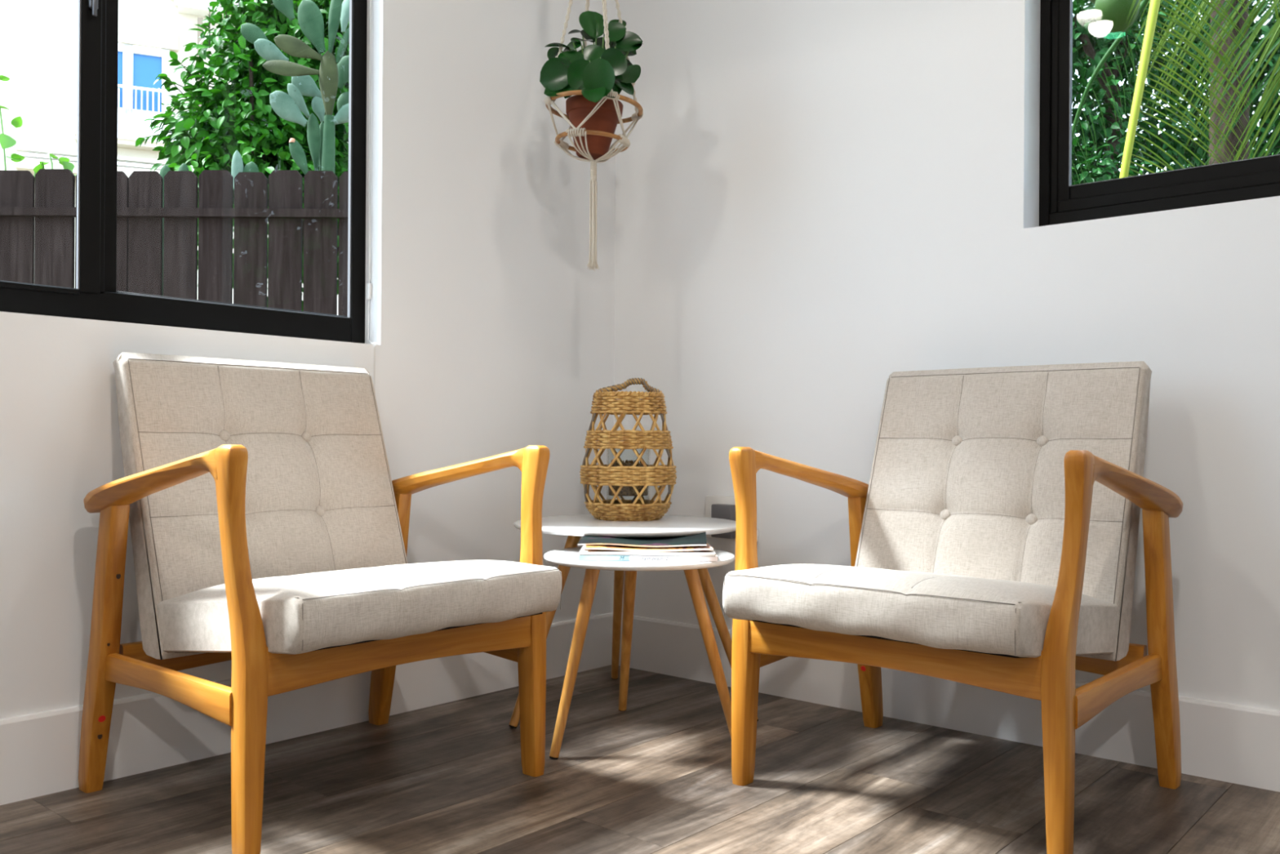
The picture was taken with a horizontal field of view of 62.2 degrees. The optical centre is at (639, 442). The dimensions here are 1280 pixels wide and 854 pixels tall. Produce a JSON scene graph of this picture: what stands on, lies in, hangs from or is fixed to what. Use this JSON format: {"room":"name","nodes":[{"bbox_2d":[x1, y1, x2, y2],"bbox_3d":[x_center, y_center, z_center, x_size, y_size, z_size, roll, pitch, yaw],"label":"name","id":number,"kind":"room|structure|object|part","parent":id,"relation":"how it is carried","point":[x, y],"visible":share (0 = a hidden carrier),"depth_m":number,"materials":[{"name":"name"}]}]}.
{"room":"living room","nodes":[
{"label":"living room","id":0,"kind":"room"},
{"bbox_2d":[0,0,616,719],"bbox_3d":[-1.610,-0.630,1.302,0.092,2.500,4.612,0,0,41],"label":"wall","id":1,"kind":"structure","parent":0,"point":[491,326],"depth_m":2.53,"materials":[{"name":"white paint"}]},
{"bbox_2d":[0,0,367,343],"bbox_3d":[-1.032,-0.951,2.002,0.052,1.452,1.213,0,0,41],"label":"window","id":2,"kind":"structure","parent":1,"relation":"in","point":[95,295],"depth_m":2.04,"materials":[{"name":"black metal"}]},
{"bbox_3d":[-1.211,-0.957,1.790,0.017,1.362,0.599,0,0,41],"label":"sash","id":3,"kind":"part","parent":2,"relation":"part of","materials":[{"name":"black metal"}]},
{"bbox_3d":[-0.850,-0.958,2.237,0.018,1.356,0.587,0,0,41],"label":"sash","id":4,"kind":"part","parent":2,"relation":"part of","materials":[{"name":"black metal"}]},
{"bbox_2d":[0,612,613,804],"bbox_3d":[-1.578,0.547,1.268,0.012,0.146,4.612,0,0,41],"label":"baseboard","id":5,"kind":"structure","parent":1,"relation":"attached to","point":[39,752],"depth_m":2.11,"materials":[{"name":"white paint"}]},
{"bbox_2d":[365,0,377,390],"bbox_3d":[-0.609,-0.724,2.425,0.009,1.700,0.058,0,0,-38],"label":"blind cord","id":6,"kind":"object","parent":1,"relation":"attached to","point":[368,286],"visible":0.94,"depth_m":2.44,"materials":[{"name":"white plastic"}]},
{"bbox_3d":[-0.620,-0.905,2.442,0.008,1.338,0.003,0,0,41],"label":"cord","id":7,"kind":"part","parent":6,"relation":"part of","materials":[{"name":"white plastic"}]},
{"bbox_3d":[-0.614,-0.055,2.422,0.004,0.363,0.053,0,0,-36],"label":"loose cord","id":8,"kind":"part","parent":6,"relation":"part of","materials":[{"name":"white plastic"}]},
{"bbox_2d":[0,664,1279,853],"bbox_3d":[0.148,0.691,-0.128,4.972,0.120,6.791,0,0,41],"label":"floor","id":9,"kind":"structure","parent":0,"point":[654,775],"depth_m":1.90,"materials":[{"name":"brown wood"}]},
{"bbox_2d":[78,351,561,853],"bbox_3d":[-0.555,0.232,1.937,0.646,0.790,0.688,0,0,41],"label":"armchair","id":10,"kind":"object","parent":9,"relation":"on","point":[261,502],"visible":1,"depth_m":1.88,"materials":[{"name":"beige fabric"}]},
{"bbox_3d":[-0.952,0.366,1.881,0.125,0.515,0.040,0,0,41],"label":"leg","id":11,"kind":"part","parent":10,"relation":"part of","materials":[{"name":"brown wood"}]},
{"bbox_3d":[-0.787,0.065,1.730,0.504,0.123,0.070,0,0,41],"label":"arm","id":12,"kind":"part","parent":10,"relation":"part of","materials":[{"name":"brown wood"}]},
{"bbox_3d":[-0.748,0.397,2.105,0.022,0.067,0.552,0,0,41],"label":"rail","id":13,"kind":"part","parent":10,"relation":"part of","materials":[{"name":"brown wood"}]},
{"bbox_3d":[-0.595,0.315,1.579,0.066,0.622,0.060,0,0,41],"label":"leg","id":14,"kind":"part","parent":10,"relation":"part of","materials":[{"name":"brown wood"}]},
{"bbox_3d":[-0.715,0.105,2.078,0.219,0.538,0.534,0,0,41],"label":"backrest","id":15,"kind":"part","parent":10,"relation":"part of","materials":[{"name":"fabric"}]},
{"bbox_3d":[-0.496,0.289,1.885,0.488,0.159,0.532,0,0,41],"label":"seat","id":16,"kind":"part","parent":10,"relation":"part of","materials":[{"name":"fabric"}]},
{"bbox_3d":[-0.552,0.369,2.337,0.125,0.515,0.040,0,0,41],"label":"leg","id":17,"kind":"part","parent":10,"relation":"part of","materials":[{"name":"brown wood"}]},
{"bbox_3d":[-0.389,0.344,1.791,0.024,0.077,0.552,0,0,41],"label":"rail","id":18,"kind":"part","parent":10,"relation":"part of","materials":[{"name":"brown wood"}]},
{"bbox_3d":[-0.380,0.068,2.195,0.504,0.123,0.070,0,0,41],"label":"arm","id":19,"kind":"part","parent":10,"relation":"part of","materials":[{"name":"brown wood"}]},
{"bbox_3d":[-0.206,0.317,2.023,0.066,0.622,0.060,0,0,41],"label":"leg","id":20,"kind":"part","parent":10,"relation":"part of","materials":[{"name":"brown wood"}]},
{"bbox_2d":[509,514,758,728],"bbox_3d":[-0.028,0.411,2.492,0.581,0.442,0.582,0,0,41],"label":"side table","id":21,"kind":"object","parent":9,"relation":"on","point":[575,526],"visible":0.72,"depth_m":2.42,"materials":[{"name":"white paint"}]},
{"bbox_3d":[-0.211,0.412,2.386,0.186,0.432,0.029,0,0,-37],"label":"leg","id":22,"kind":"part","parent":21,"relation":"part of","materials":[{"name":"brown wood"}]},
{"bbox_3d":[-0.059,0.413,2.744,0.029,0.432,0.180,0,0,-8],"label":"leg","id":23,"kind":"part","parent":21,"relation":"part of","materials":[{"name":"brown wood"}]},
{"bbox_2d":[579,377,676,520],"bbox_3d":[-0.029,0.017,2.630,0.240,0.354,0.240,0,0,-45],"label":"lantern","id":24,"kind":"object","parent":21,"relation":"on","point":[606,400],"visible":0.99,"depth_m":2.55,"materials":[{"name":"brown wicker"}]},
{"bbox_3d":[-0.028,-0.134,2.630,0.176,0.051,0.015,0,0,0],"label":"handle","id":25,"kind":"part","parent":24,"relation":"part of","materials":[{"name":"brown wicker"}]},
{"bbox_2d":[607,448,650,503],"bbox_3d":[-0.029,0.098,2.630,0.108,0.170,0.108,0,0,0],"label":"glass jar","id":26,"kind":"object","parent":24,"relation":"in","point":[625,491],"visible":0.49,"depth_m":2.59,"materials":[{"name":"clear glass"}]},
{"bbox_3d":[0.181,0.414,2.427,0.186,0.433,0.029,0,0,26],"label":"leg","id":27,"kind":"part","parent":21,"relation":"part of","materials":[{"name":"brown wood"}]},
{"bbox_2d":[543,546,735,759],"bbox_3d":[-0.005,0.435,2.240,0.425,0.394,0.435,0,0,41],"label":"side table","id":28,"kind":"object","parent":9,"relation":"on","point":[567,557],"visible":0.69,"depth_m":2.17,"materials":[{"name":"white paint"}]},
{"bbox_3d":[-0.132,0.436,2.143,0.122,0.382,0.029,0,0,-38],"label":"leg","id":29,"kind":"part","parent":28,"relation":"part of","materials":[{"name":"brown wood"}]},
{"bbox_3d":[-0.032,0.437,2.424,0.029,0.384,0.154,0,0,-11],"label":"leg","id":30,"kind":"part","parent":28,"relation":"part of","materials":[{"name":"brown wood"}]},
{"bbox_2d":[578,550,717,561],"bbox_3d":[0.017,0.232,2.224,0.278,0.010,0.210,0,0,0],"label":"magazine","id":31,"kind":"object","parent":28,"relation":"on","point":[581,557],"visible":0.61,"depth_m":2.12,"materials":[{"name":"white paper"}]},
{"bbox_2d":[578,543,715,556],"bbox_3d":[0.015,0.224,2.222,0.272,0.007,0.205,0,0,0],"label":"magazine","id":32,"kind":"object","parent":31,"relation":"on","point":[583,551],"visible":0.32,"depth_m":2.12,"materials":[{"name":"white paper"}]},
{"bbox_2d":[585,543,713,551],"bbox_3d":[0.015,0.216,2.228,0.258,0.010,0.190,0,0,-3],"label":"magazine","id":33,"kind":"object","parent":32,"relation":"on","point":[606,547],"visible":0.42,"depth_m":2.14,"materials":[{"name":"white paper"}]},
{"bbox_2d":[577,531,706,546],"bbox_3d":[0.009,0.203,2.238,0.262,0.018,0.185,0,0,3],"label":"magazine","id":34,"kind":"object","parent":33,"relation":"on","point":[700,539],"visible":0.85,"depth_m":2.20,"materials":[{"name":"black paper"}]},
{"bbox_3d":[0.150,0.438,2.191,0.132,0.383,0.029,0,0,16],"label":"leg","id":35,"kind":"part","parent":28,"relation":"part of","materials":[{"name":"brown wood"}]},
{"bbox_2d":[722,360,1182,853],"bbox_3d":[0.555,0.239,1.940,0.688,0.790,0.646,0,0,41],"label":"armchair","id":36,"kind":"object","parent":9,"relation":"on","point":[993,529],"visible":1,"depth_m":1.93,"materials":[{"name":"beige fabric"}]},
{"bbox_3d":[0.197,0.320,1.979,0.060,0.622,0.066,0,0,41],"label":"leg","id":37,"kind":"part","parent":36,"relation":"part of","materials":[{"name":"brown wood"}]},
{"bbox_3d":[0.350,0.073,2.173,0.070,0.123,0.504,0,0,41],"label":"arm","id":38,"kind":"part","parent":36,"relation":"part of","materials":[{"name":"brown wood"}]},
{"bbox_3d":[0.498,0.376,2.336,0.040,0.515,0.125,0,0,41],"label":"leg","id":39,"kind":"part","parent":36,"relation":"part of","materials":[{"name":"brown wood"}]},
{"bbox_3d":[0.409,0.349,1.773,0.552,0.077,0.024,0,0,41],"label":"rail","id":40,"kind":"part","parent":36,"relation":"part of","materials":[{"name":"brown wood"}]},
{"bbox_3d":[0.503,0.295,1.881,0.532,0.159,0.488,0,0,41],"label":"seat","id":41,"kind":"part","parent":36,"relation":"part of","materials":[{"name":"fabric"}]},
{"bbox_3d":[0.697,0.114,2.101,0.534,0.538,0.219,0,0,41],"label":"backrest","id":42,"kind":"part","parent":36,"relation":"part of","materials":[{"name":"fabric"}]},
{"bbox_3d":[0.641,0.323,1.590,0.060,0.622,0.066,0,0,41],"label":"leg","id":43,"kind":"part","parent":36,"relation":"part of","materials":[{"name":"brown wood"}]},
{"bbox_3d":[0.722,0.406,2.132,0.552,0.067,0.022,0,0,41],"label":"rail","id":44,"kind":"part","parent":36,"relation":"part of","materials":[{"name":"brown wood"}]},
{"bbox_3d":[0.815,0.076,1.766,0.070,0.123,0.504,0,0,41],"label":"arm","id":45,"kind":"part","parent":36,"relation":"part of","materials":[{"name":"brown wood"}]},
{"bbox_3d":[0.954,0.379,1.937,0.040,0.515,0.125,0,0,41],"label":"leg","id":46,"kind":"part","parent":36,"relation":"part of","materials":[{"name":"brown wood"}]},
{"bbox_2d":[612,0,1279,710],"bbox_3d":[1.689,-0.609,1.678,4.604,2.500,0.260,0,0,41],"label":"wall","id":47,"kind":"structure","parent":0,"point":[817,202],"depth_m":2.46,"materials":[{"name":"white paint"}]},
{"bbox_2d":[705,495,736,539],"bbox_3d":[0.218,0.196,2.739,0.140,0.111,0.042,0,0,41],"label":"wall socket","id":48,"kind":"object","parent":47,"relation":"attached to","point":[716,506],"visible":0.44,"depth_m":2.73,"materials":[{"name":"white plastic"}]},
{"bbox_2d":[756,528,758,542],"bbox_3d":[0.274,0.192,2.695,0.048,0.125,0.037,0,0,41],"label":"plug adapter","id":49,"kind":"object","parent":48,"relation":"attached to","point":[757,528],"visible":0.06,"depth_m":2.69,"materials":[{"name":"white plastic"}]},
{"bbox_2d":[612,612,1279,791],"bbox_3d":[1.627,0.568,1.545,4.512,0.146,0.012,0,0,41],"label":"baseboard","id":50,"kind":"structure","parent":47,"relation":"attached to","point":[1228,742],"depth_m":2.28,"materials":[{"name":"white paint"}]},
{"bbox_2d":[1039,0,1279,226],"bbox_3d":[1.399,-1.056,1.940,1.290,1.210,0.100,0,0,41],"label":"window","id":51,"kind":"structure","parent":47,"relation":"in","point":[1060,202],"depth_m":2.27,"materials":[{"name":"black metal"}]},
{"bbox_3d":[0.223,-1.994,-0.228,5.054,0.250,5.372,0,0,41],"label":"ceiling","id":52,"kind":"structure","parent":0,"visible":0},
{"bbox_2d":[544,0,643,271],"bbox_3d":[-0.108,-1.142,2.550,0.236,1.457,0.236,0,0,0],"label":"macrame plant hanger","id":53,"kind":"object","parent":52,"relation":"hanging from","point":[623,139],"visible":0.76,"depth_m":2.52,"materials":[{"name":"fabric"}]},
{"bbox_3d":[-0.207,-0.770,2.546,0.004,0.079,0.077,0,0,17],"label":"cord","id":54,"kind":"part","parent":53,"relation":"part of","materials":[{"name":"beige fabric"}]},
{"bbox_3d":[-0.183,-0.769,2.487,0.075,0.082,0.004,0,0,27],"label":"cord","id":55,"kind":"part","parent":53,"relation":"part of","materials":[{"name":"beige fabric"}]},
{"bbox_3d":[-0.180,-0.768,2.483,0.071,0.081,0.004,0,0,23],"label":"cord","id":56,"kind":"part","parent":53,"relation":"part of","materials":[{"name":"beige fabric"}]},
{"bbox_3d":[-0.159,-0.699,2.557,0.089,0.051,0.016,0,0,0],"label":"cord","id":57,"kind":"part","parent":53,"relation":"part of","materials":[{"name":"beige fabric"}]},
{"bbox_3d":[-0.143,-0.698,2.514,0.006,0.049,0.088,0,0,40],"label":"cord","id":58,"kind":"part","parent":53,"relation":"part of","materials":[{"name":"beige fabric"}]},
{"bbox_3d":[-0.136,-0.698,2.510,0.007,0.048,0.088,0,0,30],"label":"cord","id":59,"kind":"part","parent":53,"relation":"part of","materials":[{"name":"beige fabric"}]},
{"bbox_3d":[-0.129,-0.697,2.506,0.007,0.047,0.087,0,0,20],"label":"cord","id":60,"kind":"part","parent":53,"relation":"part of","materials":[{"name":"beige fabric"}]},
{"bbox_3d":[-0.121,-0.697,2.504,0.007,0.046,0.086,0,0,11],"label":"cord","id":61,"kind":"part","parent":53,"relation":"part of","materials":[{"name":"beige fabric"}]},
{"bbox_3d":[-0.120,-0.531,2.546,0.004,0.193,0.004,0,0,0],"label":"tassel cord","id":62,"kind":"part","parent":53,"relation":"part of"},
{"bbox_3d":[-0.113,-0.764,2.454,0.078,0.074,0.004,0,0,23],"label":"cord","id":63,"kind":"part","parent":53,"relation":"part of","materials":[{"name":"beige fabric"}]},
{"bbox_2d":[539,10,642,159],"bbox_3d":[-0.112,-0.861,2.519,0.237,0.350,0.197,0,0,36],"label":"potted plant","id":64,"kind":"object","parent":53,"relation":"in","point":[595,70],"visible":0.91,"depth_m":2.49,"materials":[{"name":"green plant"}]},
{"bbox_3d":[-0.110,-0.752,2.550,0.138,0.132,0.138,0,0,0],"label":"pot","id":65,"kind":"part","parent":64,"relation":"part of","materials":[{"name":"ceramic"}]},
{"bbox_3d":[-0.116,-0.526,2.550,0.004,0.203,0.003,0,0,0],"label":"tassel cord","id":66,"kind":"part","parent":53,"relation":"part of","materials":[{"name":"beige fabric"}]},
{"bbox_3d":[-0.115,-0.532,2.546,0.004,0.190,0.004,0,0,0],"label":"tassel cord","id":67,"kind":"part","parent":53,"relation":"part of","materials":[{"name":"beige fabric"}]},
{"bbox_3d":[-0.108,-0.764,2.455,0.083,0.074,0.004,0,0,19],"label":"cord","id":68,"kind":"part","parent":53,"relation":"part of","materials":[{"name":"beige fabric"}]},
{"bbox_3d":[-0.112,-0.525,2.542,0.003,0.205,0.005,0,0,0],"label":"tassel cord","id":69,"kind":"part","parent":53,"relation":"part of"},
{"bbox_3d":[-0.110,-0.528,2.546,0.004,0.199,0.004,0,0,0],"label":"tassel cord","id":70,"kind":"part","parent":53,"relation":"part of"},
{"bbox_3d":[-0.108,-0.529,2.550,0.004,0.198,0.003,0,0,0],"label":"tassel cord","id":71,"kind":"part","parent":53,"relation":"part of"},
{"bbox_3d":[-0.106,-0.531,2.546,0.005,0.192,0.004,0,0,18],"label":"tassel cord","id":72,"kind":"part","parent":53,"relation":"part of","materials":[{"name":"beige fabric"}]},
{"bbox_3d":[-0.077,-0.694,2.521,0.083,0.042,0.006,0,0,40],"label":"cord","id":73,"kind":"part","parent":53,"relation":"part of","materials":[{"name":"beige fabric"}]},
{"bbox_3d":[-0.073,-0.694,2.527,0.082,0.042,0.005,0,0,29],"label":"cord","id":74,"kind":"part","parent":53,"relation":"part of","materials":[{"name":"beige fabric"}]},
{"bbox_3d":[-0.069,-0.694,2.535,0.082,0.041,0.005,0,0,19],"label":"cord","id":75,"kind":"part","parent":53,"relation":"part of","materials":[{"name":"beige fabric"}]},
{"bbox_3d":[-0.068,-0.694,2.543,0.082,0.041,0.004,0,0,9],"label":"cord","id":76,"kind":"part","parent":53,"relation":"part of","materials":[{"name":"beige fabric"}]},
{"bbox_3d":[-0.049,-0.760,2.479,0.033,0.080,0.071,0,0,0],"label":"cord","id":77,"kind":"part","parent":53,"relation":"part of","materials":[{"name":"beige fabric"}]},
{"bbox_3d":[-0.045,-0.760,2.482,0.004,0.079,0.073,0,0,19],"label":"cord","id":78,"kind":"part","parent":53,"relation":"part of","materials":[{"name":"beige fabric"}]},
{"bbox_3d":[-0.041,-0.760,2.613,0.082,0.074,0.004,0,0,25],"label":"cord","id":79,"kind":"part","parent":53,"relation":"part of","materials":[{"name":"beige fabric"}]},
{"bbox_3d":[-0.016,-0.758,2.549,0.037,0.076,0.068,0,0,0],"label":"cord","id":80,"kind":"part","parent":53,"relation":"part of","materials":[{"name":"beige fabric"}]},
{"label":"outside","id":81,"kind":"structure","parent":0,"visible":0},
{"bbox_3d":[-0.610,0.946,10.055,130.000,0.360,130.000,0,0,41],"label":"ground","id":82,"kind":"structure","parent":81,"visible":0},
{"bbox_2d":[0,75,76,177],"bbox_3d":[-2.846,-0.525,4.952,0.445,2.553,0.100,0,0,-2],"label":"vine","id":83,"kind":"object","parent":82,"relation":"on","point":[6,141],"visible":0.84,"depth_m":4.95,"materials":[{"name":"green plant"}]},
{"bbox_3d":[-2.835,-0.525,4.950,0.362,2.553,0.008,0,0,0],"label":"vine stem","id":84,"kind":"part","parent":83,"relation":"part of","materials":[{"name":"green plant"}]},
{"bbox_2d":[0,0,338,315],"bbox_3d":[-12.970,-7.314,29.077,16.246,16.000,9.650,0,0,-23],"label":"apartment building","id":85,"kind":"structure","parent":82,"relation":"on","point":[38,38],"depth_m":24.45,"materials":[{"name":"beige paint"}]},
{"bbox_3d":[-11.829,-6.205,24.703,4.654,0.239,0.600,0,0,-23],"label":"cornice","id":86,"kind":"part","parent":85,"relation":"part of","materials":[{"name":"beige paint"}]},
{"bbox_3d":[-11.863,-6.434,24.769,4.679,0.074,0.450,0,0,-23],"label":"cornice","id":87,"kind":"part","parent":85,"relation":"part of","materials":[{"name":"white"}]},
{"bbox_3d":[-11.909,-6.612,24.858,4.714,0.075,0.250,0,0,-23],"label":"cornice","id":88,"kind":"part","parent":85,"relation":"part of","materials":[{"name":"beige paint"}]},
{"bbox_3d":[-12.362,-8.412,24.785,0.494,1.589,0.040,0,0,-23],"label":"pane","id":89,"kind":"part","parent":85,"relation":"part of","materials":[{"name":"blue glass"}]},
{"bbox_3d":[-11.836,-7.576,24.663,2.114,0.074,0.060,0,0,-23],"label":"railing","id":90,"kind":"part","parent":85,"relation":"part of","materials":[{"name":"white"}]},
{"bbox_3d":[-11.654,-8.514,25.085,0.618,1.608,0.040,0,0,-23],"label":"pane","id":91,"kind":"part","parent":85,"relation":"part of","materials":[{"name":"blue glass"}]},
{"bbox_3d":[-11.832,-8.254,24.663,2.114,0.056,0.060,0,0,-23],"label":"railing","id":92,"kind":"part","parent":85,"relation":"part of","materials":[{"name":"white paint"}]},
{"bbox_2d":[0,168,348,315],"bbox_3d":[-1.917,-0.229,4.670,3.313,1.952,0.062,0,0,0],"label":"picket fence","id":93,"kind":"object","parent":82,"relation":"on","point":[42,251],"visible":0.26,"depth_m":4.68,"materials":[{"name":"brown wood"}]},
{"bbox_3d":[-1.912,-1.007,4.659,3.313,0.036,0.037,0,0,0],"label":"rail","id":94,"kind":"part","parent":93,"relation":"part of","materials":[{"name":"brown wood"}]},
{"bbox_2d":[159,150,258,296],"bbox_3d":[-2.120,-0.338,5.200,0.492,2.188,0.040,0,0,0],"label":"cactus","id":95,"kind":"object","parent":82,"relation":"on","point":[237,166],"visible":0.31,"depth_m":5.19,"materials":[{"name":"green plant"}]},
{"bbox_3d":[-2.131,-0.223,5.200,0.452,1.958,0.040,0,0,0],"label":"stem","id":96,"kind":"part","parent":95,"relation":"part of","materials":[{"name":"green plant"}]},
{"bbox_2d":[135,0,349,311],"bbox_3d":[-1.982,-1.475,6.754,2.074,4.483,1.731,0,0,-2],"label":"leafy shrub","id":97,"kind":"object","parent":82,"relation":"on","point":[239,116],"visible":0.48,"depth_m":6.28,"materials":[{"name":"green plant"}]},
{"bbox_2d":[240,0,349,175],"bbox_3d":[-1.750,-0.799,5.442,0.608,3.115,0.377,0,0,-16],"label":"cactus","id":98,"kind":"object","parent":82,"relation":"on","point":[332,75],"visible":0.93,"depth_m":5.34,"materials":[{"name":"green plant"}]},
{"bbox_3d":[-1.575,-0.442,5.350,0.090,2.404,0.090,0,0,41],"label":"stem","id":99,"kind":"part","parent":98,"relation":"part of","materials":[{"name":"green plant"}]},
{"bbox_2d":[1071,0,1209,185],"bbox_3d":[3.498,-1.776,8.868,3.445,5.137,2.082,0,0,1],"label":"tree","id":100,"kind":"object","parent":82,"relation":"on","point":[1095,42],"visible":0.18,"depth_m":8.59,"materials":[{"name":"green plant"}]},
{"bbox_2d":[1071,126,1273,175],"bbox_3d":[6.117,-1.458,12.008,2.981,4.534,1.361,0,0,-3],"label":"tree","id":101,"kind":"object","parent":82,"relation":"on","point":[1140,171],"visible":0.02,"depth_m":11.96,"materials":[{"name":"green plant"}]},
{"bbox_2d":[1071,0,1279,184],"bbox_3d":[2.979,-1.510,5.300,1.507,4.607,3.446,0,0,18],"label":"coconut palm","id":102,"kind":"object","parent":82,"relation":"on","point":[1230,130],"visible":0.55,"depth_m":4.46,"materials":[{"name":"green palm leaf"},{"name":"grey bark"}]},
{"bbox_2d":[1138,0,1279,168],"bbox_3d":[6.134,-2.049,9.488,3.276,5.717,1.844,0,0,-10],"label":"tree","id":103,"kind":"object","parent":82,"relation":"on","point":[1264,28],"visible":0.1,"depth_m":9.36,"materials":[{"name":"green plant"}]}
]}

